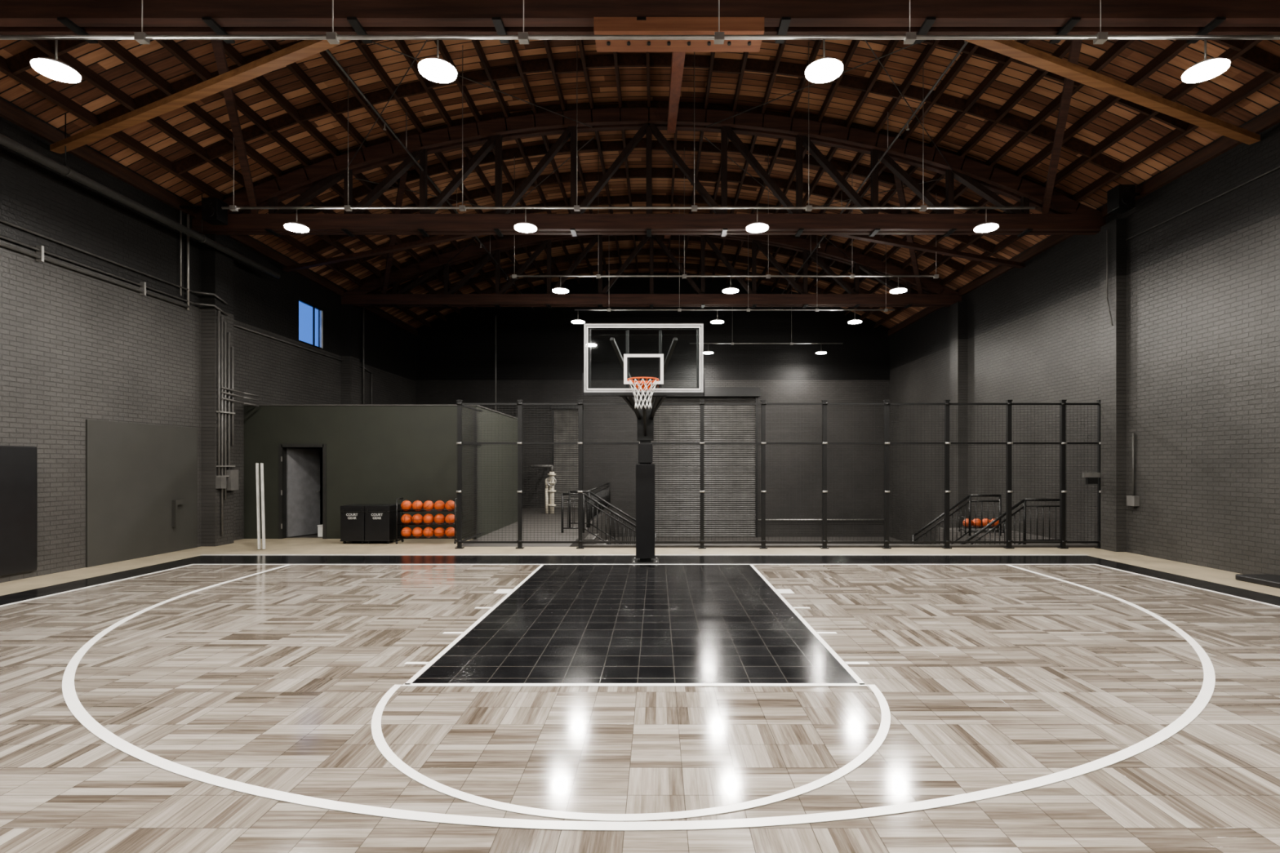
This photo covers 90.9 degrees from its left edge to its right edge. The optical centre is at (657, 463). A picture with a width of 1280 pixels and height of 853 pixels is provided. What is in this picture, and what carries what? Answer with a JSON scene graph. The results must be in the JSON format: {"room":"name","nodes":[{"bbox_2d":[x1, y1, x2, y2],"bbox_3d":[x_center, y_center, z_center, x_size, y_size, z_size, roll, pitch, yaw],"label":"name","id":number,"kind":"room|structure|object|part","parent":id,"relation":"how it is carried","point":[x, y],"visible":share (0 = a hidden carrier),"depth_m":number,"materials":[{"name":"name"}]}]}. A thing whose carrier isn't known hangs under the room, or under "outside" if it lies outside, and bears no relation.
{"room":"indoor basketball court","nodes":[
{"label":"indoor basketball court","id":0,"kind":"room"},
{"bbox_2d":[0,96,415,582],"bbox_3d":[-9.780,-1.910,9.850,0.460,7.400,32.300,0,0,0],"label":"wall","id":1,"kind":"structure","parent":0,"point":[76,347],"depth_m":11.82,"materials":[{"name":"brick"}]},
{"bbox_2d":[0,445,36,577],"bbox_3d":[-9.819,0.710,8.275,0.059,1.960,3.350,0,0,0],"label":"pad","id":2,"kind":"object","parent":1,"relation":"attached to","point":[18,464],"visible":1,"depth_m":9.65,"materials":[{"name":"black plastic"}]},
{"bbox_2d":[85,419,197,567],"bbox_3d":[-9.837,0.515,12.150,0.024,2.550,2.600,0,0,0],"label":"door","id":3,"kind":"structure","parent":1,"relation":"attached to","point":[135,473],"depth_m":11.90,"materials":[{"name":"grey metal"}]},
{"bbox_2d":[0,210,372,536],"bbox_3d":[-9.620,-1.860,7.810,0.460,6.900,27.620,0,0,0],"label":"conduit","id":4,"kind":"object","parent":1,"relation":"attached to","point":[229,481],"visible":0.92,"depth_m":13.61,"materials":[{"name":"metal"}]},
{"bbox_2d":[179,197,227,225],"bbox_3d":[-9.370,-5.160,12.875,0.959,0.440,0.330,0,0,0],"label":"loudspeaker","id":5,"kind":"object","parent":1,"relation":"attached to","point":[212,212],"visible":1,"depth_m":12.73,"materials":[{"name":"black plastic"}]},
{"bbox_2d":[298,298,322,349],"bbox_3d":[-9.910,-3.960,17.950,0.060,1.200,1.300,0,0,0],"label":"window","id":6,"kind":"structure","parent":1,"relation":"in","point":[314,307],"depth_m":18.18,"materials":[{"name":"blue glass"}]},
{"bbox_2d":[0,98,1279,336],"bbox_3d":[-0.175,-5.320,9.850,19.350,0.220,31.700,0,0,0],"label":"trim ledger","id":7,"kind":"structure","parent":1,"relation":"attached to","point":[8,112],"depth_m":11.91,"materials":[{"name":"brown wood"}]},
{"bbox_2d":[191,107,1106,236],"bbox_3d":[-0.175,-6.240,13.500,19.475,2.600,0.400,0,0,0],"label":"roof truss","id":8,"kind":"object","parent":1,"relation":"attached to","point":[1065,216],"depth_m":13.33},
{"bbox_2d":[243,404,517,538],"bbox_3d":[-7.074,0.190,17.290,5.549,3.200,4.620,0,0,0],"label":"wall","id":9,"kind":"structure","parent":0,"point":[377,454],"depth_m":15.00,"materials":[{"name":"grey paint"}]},
{"bbox_2d":[278,444,326,538],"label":"door","id":10,"kind":"structure","parent":9,"relation":"in","point":[299,469],"depth_m":15.34,"materials":[{"name":"grey paint"}]},
{"bbox_2d":[0,40,1279,328],"bbox_3d":[-0.175,-6.633,9.850,19.950,2.554,32.300,0,0,0],"label":"ceiling","id":11,"kind":"structure","parent":0,"point":[1137,55],"depth_m":12.61,"materials":[{"name":"brown wood"}]},
{"bbox_2d":[221,40,1035,211],"bbox_3d":[-0.500,-5.982,11.000,14.200,3.114,0.080,0,0,0],"label":"conduit","id":12,"kind":"object","parent":11,"relation":"hanging from","point":[348,207],"visible":0.92,"depth_m":10.98,"materials":[{"name":"metal"}]},
{"bbox_2d":[284,208,309,232],"bbox_3d":[-6.300,-4.276,11.000,0.390,0.342,0.390,0,0,0],"label":"lamp","id":13,"kind":"object","parent":12,"relation":"hanging from","point":[296,227],"visible":1,"depth_m":10.97,"materials":[{"name":"metal"}]},
{"bbox_2d":[514,208,537,232],"bbox_3d":[-2.300,-4.276,11.000,0.390,0.342,0.390,0,0,0],"label":"lamp","id":14,"kind":"object","parent":12,"relation":"hanging from","point":[524,227],"visible":1,"depth_m":10.97,"materials":[{"name":"metal"}]},
{"bbox_2d":[746,208,768,232],"bbox_3d":[1.750,-4.276,11.000,0.390,0.342,0.390,0,0,0],"label":"lamp","id":15,"kind":"object","parent":12,"relation":"hanging from","point":[756,227],"visible":1,"depth_m":10.97,"materials":[{"name":"metal"}]},
{"bbox_2d":[973,208,998,232],"bbox_3d":[5.750,-4.276,11.000,0.390,0.342,0.390,0,0,0],"label":"lamp","id":16,"kind":"object","parent":12,"relation":"hanging from","point":[985,227],"visible":1,"depth_m":10.97,"materials":[{"name":"metal"}]},
{"bbox_2d":[0,0,1279,44],"bbox_3d":[-0.175,-5.982,6.600,19.150,3.114,0.080,0,0,0],"label":"conduit","id":17,"kind":"object","parent":11,"relation":"hanging from","point":[1100,37],"visible":1,"depth_m":6.58,"materials":[{"name":"metal"}]},
{"bbox_2d":[30,39,81,83],"bbox_3d":[-6.300,-4.276,6.600,0.390,0.342,0.390,0,0,0],"label":"lamp","id":18,"kind":"object","parent":17,"relation":"hanging from","point":[55,69],"visible":1,"depth_m":6.59,"materials":[{"name":"metal"}]},
{"bbox_2d":[417,39,457,83],"bbox_3d":[-2.300,-4.276,6.600,0.390,0.342,0.390,0,0,0],"label":"lamp","id":19,"kind":"object","parent":17,"relation":"hanging from","point":[437,69],"visible":1,"depth_m":6.57,"materials":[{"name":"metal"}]},
{"bbox_2d":[804,39,843,83],"bbox_3d":[1.750,-4.276,6.600,0.390,0.342,0.390,0,0,0],"label":"lamp","id":20,"kind":"object","parent":17,"relation":"hanging from","point":[824,69],"visible":1,"depth_m":6.59,"materials":[{"name":"metal"}]},
{"bbox_2d":[1181,39,1230,83],"bbox_3d":[5.750,-4.276,6.600,0.390,0.342,0.390,0,0,0],"label":"lamp","id":21,"kind":"object","parent":17,"relation":"hanging from","point":[1207,68],"visible":1,"depth_m":6.57,"materials":[{"name":"metal"}]},
{"bbox_2d":[0,40,1279,328],"bbox_3d":[-0.175,-6.668,9.850,18.354,2.283,31.700,0,0,0],"label":"ceiling joists","id":22,"kind":"object","parent":11,"relation":"attached to","point":[15,66],"depth_m":12.52,"materials":[{"name":"brown wood"}]},
{"bbox_2d":[325,40,968,311],"bbox_3d":[-0.200,-6.572,9.850,9.660,0.883,31.680,0,0,0],"label":"beams","id":23,"kind":"structure","parent":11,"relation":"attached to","point":[966,42],"depth_m":12.07,"materials":[{"name":"paint"}]},
{"bbox_2d":[510,146,938,278],"bbox_3d":[1.600,-5.982,15.000,10.200,3.114,0.080,0,0,0],"label":"conduit","id":24,"kind":"object","parent":11,"relation":"hanging from","point":[513,276],"visible":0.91,"depth_m":14.98,"materials":[{"name":"metal"}]},
{"bbox_2d":[552,276,568,293],"bbox_3d":[-2.300,-4.276,15.000,0.390,0.342,0.390,0,0,0],"label":"lamp","id":25,"kind":"object","parent":24,"relation":"hanging from","point":[560,290],"visible":1,"depth_m":14.97,"materials":[{"name":"metal"}]},
{"bbox_2d":[722,276,738,293],"bbox_3d":[1.750,-4.276,15.000,0.390,0.342,0.390,0,0,0],"label":"lamp","id":26,"kind":"object","parent":24,"relation":"hanging from","point":[730,290],"visible":1,"depth_m":14.97,"materials":[{"name":"metal"}]},
{"bbox_2d":[889,276,906,293],"bbox_3d":[5.750,-4.276,15.000,0.390,0.342,0.390,0,0,0],"label":"lamp","id":27,"kind":"object","parent":24,"relation":"hanging from","point":[897,290],"visible":1,"depth_m":14.97,"materials":[{"name":"metal"}]},
{"bbox_2d":[574,204,894,311],"bbox_3d":[2.250,-5.982,18.300,9.300,3.114,0.080,0,0,0],"label":"conduit","id":28,"kind":"object","parent":11,"relation":"hanging from","point":[679,309],"visible":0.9,"depth_m":18.30,"materials":[{"name":"metal"}]},
{"bbox_2d":[571,311,584,324],"bbox_3d":[-2.300,-4.276,18.300,0.390,0.342,0.390,0,0,0],"label":"lamp","id":29,"kind":"object","parent":28,"relation":"hanging from","point":[577,321],"visible":1,"depth_m":18.24,"materials":[{"name":"metal"}]},
{"bbox_2d":[711,311,724,324],"bbox_3d":[1.750,-4.276,18.300,0.390,0.342,0.390,0,0,0],"label":"lamp","id":30,"kind":"object","parent":28,"relation":"hanging from","point":[717,321],"visible":1,"depth_m":18.24,"materials":[{"name":"metal"}]},
{"bbox_2d":[848,311,862,324],"bbox_3d":[5.750,-4.276,18.300,0.390,0.342,0.390,0,0,0],"label":"lamp","id":31,"kind":"object","parent":28,"relation":"hanging from","point":[855,321],"visible":1,"depth_m":18.24,"materials":[{"name":"metal"}]},
{"bbox_2d":[689,342,843,344],"bbox_3d":[4.050,-5.887,23.400,5.700,2.923,0.080,0,0,0],"label":"conduit","id":32,"kind":"object","parent":11,"relation":"hanging from","point":[731,343],"visible":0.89,"depth_m":23.38,"materials":[{"name":"metal"}]},
{"bbox_2d":[703,343,713,354],"bbox_3d":[1.900,-4.276,23.400,0.390,0.342,0.390,0,0,0],"label":"lamp","id":33,"kind":"object","parent":32,"relation":"hanging from","point":[708,352],"visible":0.95,"depth_m":23.36,"materials":[{"name":"metal"}]},
{"bbox_2d":[815,350,826,354],"bbox_3d":[6.100,-4.276,23.400,0.390,0.342,0.390,0,0,0],"label":"lamp","id":34,"kind":"object","parent":32,"relation":"hanging from","point":[820,352],"visible":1,"depth_m":23.36,"materials":[{"name":"metal"}]},
{"bbox_2d":[0,507,1279,596],"bbox_3d":[-0.175,1.940,9.850,19.950,0.300,32.300,0,0,0],"label":"floor","id":35,"kind":"structure","parent":0,"point":[537,524],"depth_m":13.08,"materials":[{"name":"beige concrete"}]},
{"bbox_2d":[255,462,265,549],"bbox_3d":[-8.261,0.880,13.110,0.139,1.788,0.366,0,0,-40],"label":"leaning boards","id":36,"kind":"object","parent":35,"relation":"on","point":[256,464],"visible":1,"depth_m":13.10,"materials":[{"name":"white wood"}]},
{"bbox_2d":[317,524,322,537],"bbox_3d":[-8.165,1.645,15.475,0.250,0.290,0.270,0,0,0],"label":"storage bin","id":37,"kind":"object","parent":35,"relation":"on","point":[319,526],"visible":0.25,"depth_m":15.35,"materials":[{"name":"plastic"}]},
{"bbox_2d":[340,504,372,543],"bbox_3d":[-6.782,1.365,14.294,0.543,0.850,0.628,0,0,0],"label":"equipment case","id":38,"kind":"object","parent":35,"relation":"on","point":[352,516],"visible":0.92,"depth_m":14.00,"materials":[{"name":"black plastic"}]},
{"bbox_2d":[364,504,400,543],"bbox_3d":[-6.228,1.365,14.294,0.561,0.850,0.628,0,0,0],"label":"equipment case","id":39,"kind":"object","parent":35,"relation":"on","point":[380,519],"visible":0.93,"depth_m":14.00,"materials":[{"name":"black plastic"}]},
{"bbox_2d":[395,497,457,543],"bbox_3d":[-5.157,1.283,14.200,1.330,1.013,0.380,0,0,0],"label":"rack","id":40,"kind":"object","parent":35,"relation":"on","point":[406,505],"visible":1,"depth_m":14.11,"materials":[{"name":"orange rubber"}]},
{"bbox_2d":[531,464,556,513],"bbox_3d":[-4.059,0.914,24.044,0.943,1.751,3.272,0,0,0],"label":"riser pipe","id":41,"kind":"object","parent":35,"relation":"on","point":[551,478],"visible":0.84,"depth_m":22.54,"materials":[{"name":"beige metal"}]},
{"bbox_2d":[586,482,609,527],"bbox_3d":[-1.960,1.276,21.650,0.060,1.028,7.957,0,0,0],"label":"guard railing","id":42,"kind":"object","parent":35,"relation":"on","point":[603,495],"visible":0.52,"depth_m":21.38,"materials":[{"name":"black metal"}]},
{"bbox_2d":[0,555,1279,852],"bbox_3d":[-0.255,1.784,3.400,17.150,0.011,17.600,0,0,0],"label":"floor","id":43,"kind":"structure","parent":35,"relation":"on","point":[988,677],"depth_m":4.26,"materials":[{"name":"beige wood"}]},
{"bbox_2d":[412,564,857,683],"bbox_3d":[-0.180,1.777,8.075,3.660,0.002,6.050,0,0,0],"label":"paint","id":44,"kind":"object","parent":43,"relation":"on","point":[565,624],"depth_m":6.53,"materials":[{"name":"black paint"}]},
{"bbox_2d":[0,554,1279,831],"bbox_3d":[-0.255,1.774,3.435,17.250,0.002,17.670,0,0,0],"label":"court lines","id":45,"kind":"object","parent":43,"relation":"on","point":[70,697],"visible":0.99,"depth_m":3.82,"materials":[{"name":"white paint"}]},
{"bbox_2d":[582,323,704,564],"bbox_3d":[0.004,-0.201,10.380,1.798,3.958,2.383,0,0,21],"label":"basketball hoop","id":46,"kind":"object","parent":43,"relation":"on","point":[645,471],"visible":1,"depth_m":10.03,"materials":[{"name":"metal"}]},
{"bbox_3d":[-0.210,-1.620,9.835,1.900,1.120,0.090,0,0,0],"label":"backboard frame","id":47,"kind":"part","parent":46,"relation":"part of","materials":[{"name":"metal"}]},
{"bbox_2d":[454,400,1100,548],"bbox_3d":[2.549,0.223,14.095,13.796,3.135,1.790,0,0,0],"label":"mesh fence","id":48,"kind":"object","parent":35,"relation":"on","point":[1091,477],"visible":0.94,"depth_m":13.30,"materials":[{"name":"metal"}]},
{"bbox_2d":[582,544,1097,547],"bbox_3d":[3.950,1.765,13.475,11.100,0.050,0.150,0,0,0],"label":"trim","id":49,"kind":"structure","parent":35,"relation":"on","point":[584,545],"depth_m":13.40,"materials":[{"name":"concrete"}]},
{"bbox_2d":[1235,573,1279,588],"bbox_3d":[9.175,1.745,9.150,0.550,0.090,1.100,0,0,0],"label":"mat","id":50,"kind":"object","parent":35,"relation":"on","point":[1267,580],"visible":1,"depth_m":9.39,"materials":[{"name":"black plastic"}]},
{"bbox_2d":[0,0,1279,52],"bbox_3d":[-0.175,-6.168,7.200,19.475,2.745,0.400,0,0,0],"label":"roof truss","id":51,"kind":"object","parent":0,"point":[17,17],"depth_m":7.02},
{"bbox_2d":[341,235,961,308],"bbox_3d":[-0.175,-6.240,19.800,19.475,2.600,0.400,0,0,0],"label":"roof truss","id":52,"kind":"object","parent":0,"point":[936,295],"depth_m":19.62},
{"bbox_2d":[415,272,889,537],"bbox_3d":[-0.175,-2.405,25.850,19.350,10.790,0.300,0,0,0],"label":"wall","id":53,"kind":"structure","parent":0,"point":[540,352],"depth_m":25.70,"materials":[{"name":"brick"}]},
{"bbox_2d":[550,402,583,507],"bbox_3d":[-3.650,-0.335,25.549,1.300,4.250,0.299,0,0,0],"label":"shutter door","id":54,"kind":"structure","parent":53,"relation":"in","point":[560,409],"depth_m":25.62,"materials":[{"name":"grey metal"}]},
{"bbox_2d":[494,315,884,520],"bbox_3d":[1.611,-1.546,24.763,15.464,7.728,0.952,0,0,-10],"label":"conduit","id":55,"kind":"object","parent":53,"relation":"attached to","point":[495,315],"visible":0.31,"depth_m":25.63,"materials":[{"name":"metal"}]},
{"bbox_2d":[646,387,759,537],"bbox_3d":[1.850,-0.035,25.500,4.600,6.050,0.399,0,0,0],"label":"shutter door","id":56,"kind":"structure","parent":53,"relation":"in","point":[712,395],"depth_m":25.62,"materials":[{"name":"grey metal"}]},
{"bbox_2d":[49,40,1260,293],"bbox_3d":[-0.176,-6.155,7.234,19.207,2.220,24.996,0,0,0],"label":"roof braces","id":57,"kind":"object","parent":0,"point":[226,79],"depth_m":9.53,"materials":[{"name":"brown wood"}]},
{"bbox_2d":[0,113,280,279],"bbox_3d":[-9.400,-5.061,4.800,0.174,0.997,21.600,0,0,0],"label":"pipe","id":58,"kind":"object","parent":57,"relation":"hanging from","point":[65,171],"visible":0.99,"depth_m":10.96,"materials":[{"name":"metal"}]},
{"bbox_2d":[593,516,911,544],"bbox_3d":[3.875,2.690,19.700,11.850,1.200,12.600,0,0,0],"label":"floor","id":59,"kind":"structure","parent":0,"point":[603,525],"depth_m":24.66,"materials":[{"name":"concrete"}]},
{"bbox_2d":[561,490,656,544],"bbox_3d":[-1.245,1.884,16.950,2.470,2.246,1.400,0,0,0],"label":"stair railing","id":60,"kind":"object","parent":59,"relation":"on","point":[570,493],"depth_m":16.28,"materials":[{"name":"metal"}]},
{"bbox_2d":[911,494,1084,544],"bbox_3d":[7.835,1.876,15.580,3.329,2.228,4.040,0,0,0],"label":"stair railing","id":61,"kind":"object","parent":59,"relation":"on","point":[970,531],"depth_m":15.57,"materials":[{"name":"metal"}]},
{"bbox_2d":[958,515,1004,533],"bbox_3d":[8.450,1.582,16.400,1.030,0.413,0.380,0,0,0],"label":"rack","id":62,"kind":"object","parent":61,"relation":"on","point":[978,521],"visible":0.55,"depth_m":16.31,"materials":[{"name":"orange rubber"}]},
{"bbox_2d":[889,102,1279,575],"bbox_3d":[9.500,-1.310,9.850,0.600,8.600,32.300,0,0,0],"label":"wall","id":63,"kind":"structure","parent":0,"point":[1188,364],"depth_m":12.49,"materials":[{"name":"brick"}]},
{"bbox_2d":[1106,184,1140,213],"bbox_3d":[9.194,-5.160,12.275,0.609,0.440,0.330,0,0,0],"label":"loudspeaker","id":64,"kind":"object","parent":63,"relation":"attached to","point":[1121,198],"visible":1,"depth_m":12.12,"materials":[{"name":"black plastic"}]},
{"bbox_2d":[1106,165,1279,508],"bbox_3d":[9.364,-1.960,3.481,0.272,5.700,18.962,0,0,0],"label":"conduit","id":65,"kind":"object","parent":63,"relation":"attached to","point":[1132,500],"visible":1,"depth_m":12.48,"materials":[{"name":"grey metal"}]}
]}

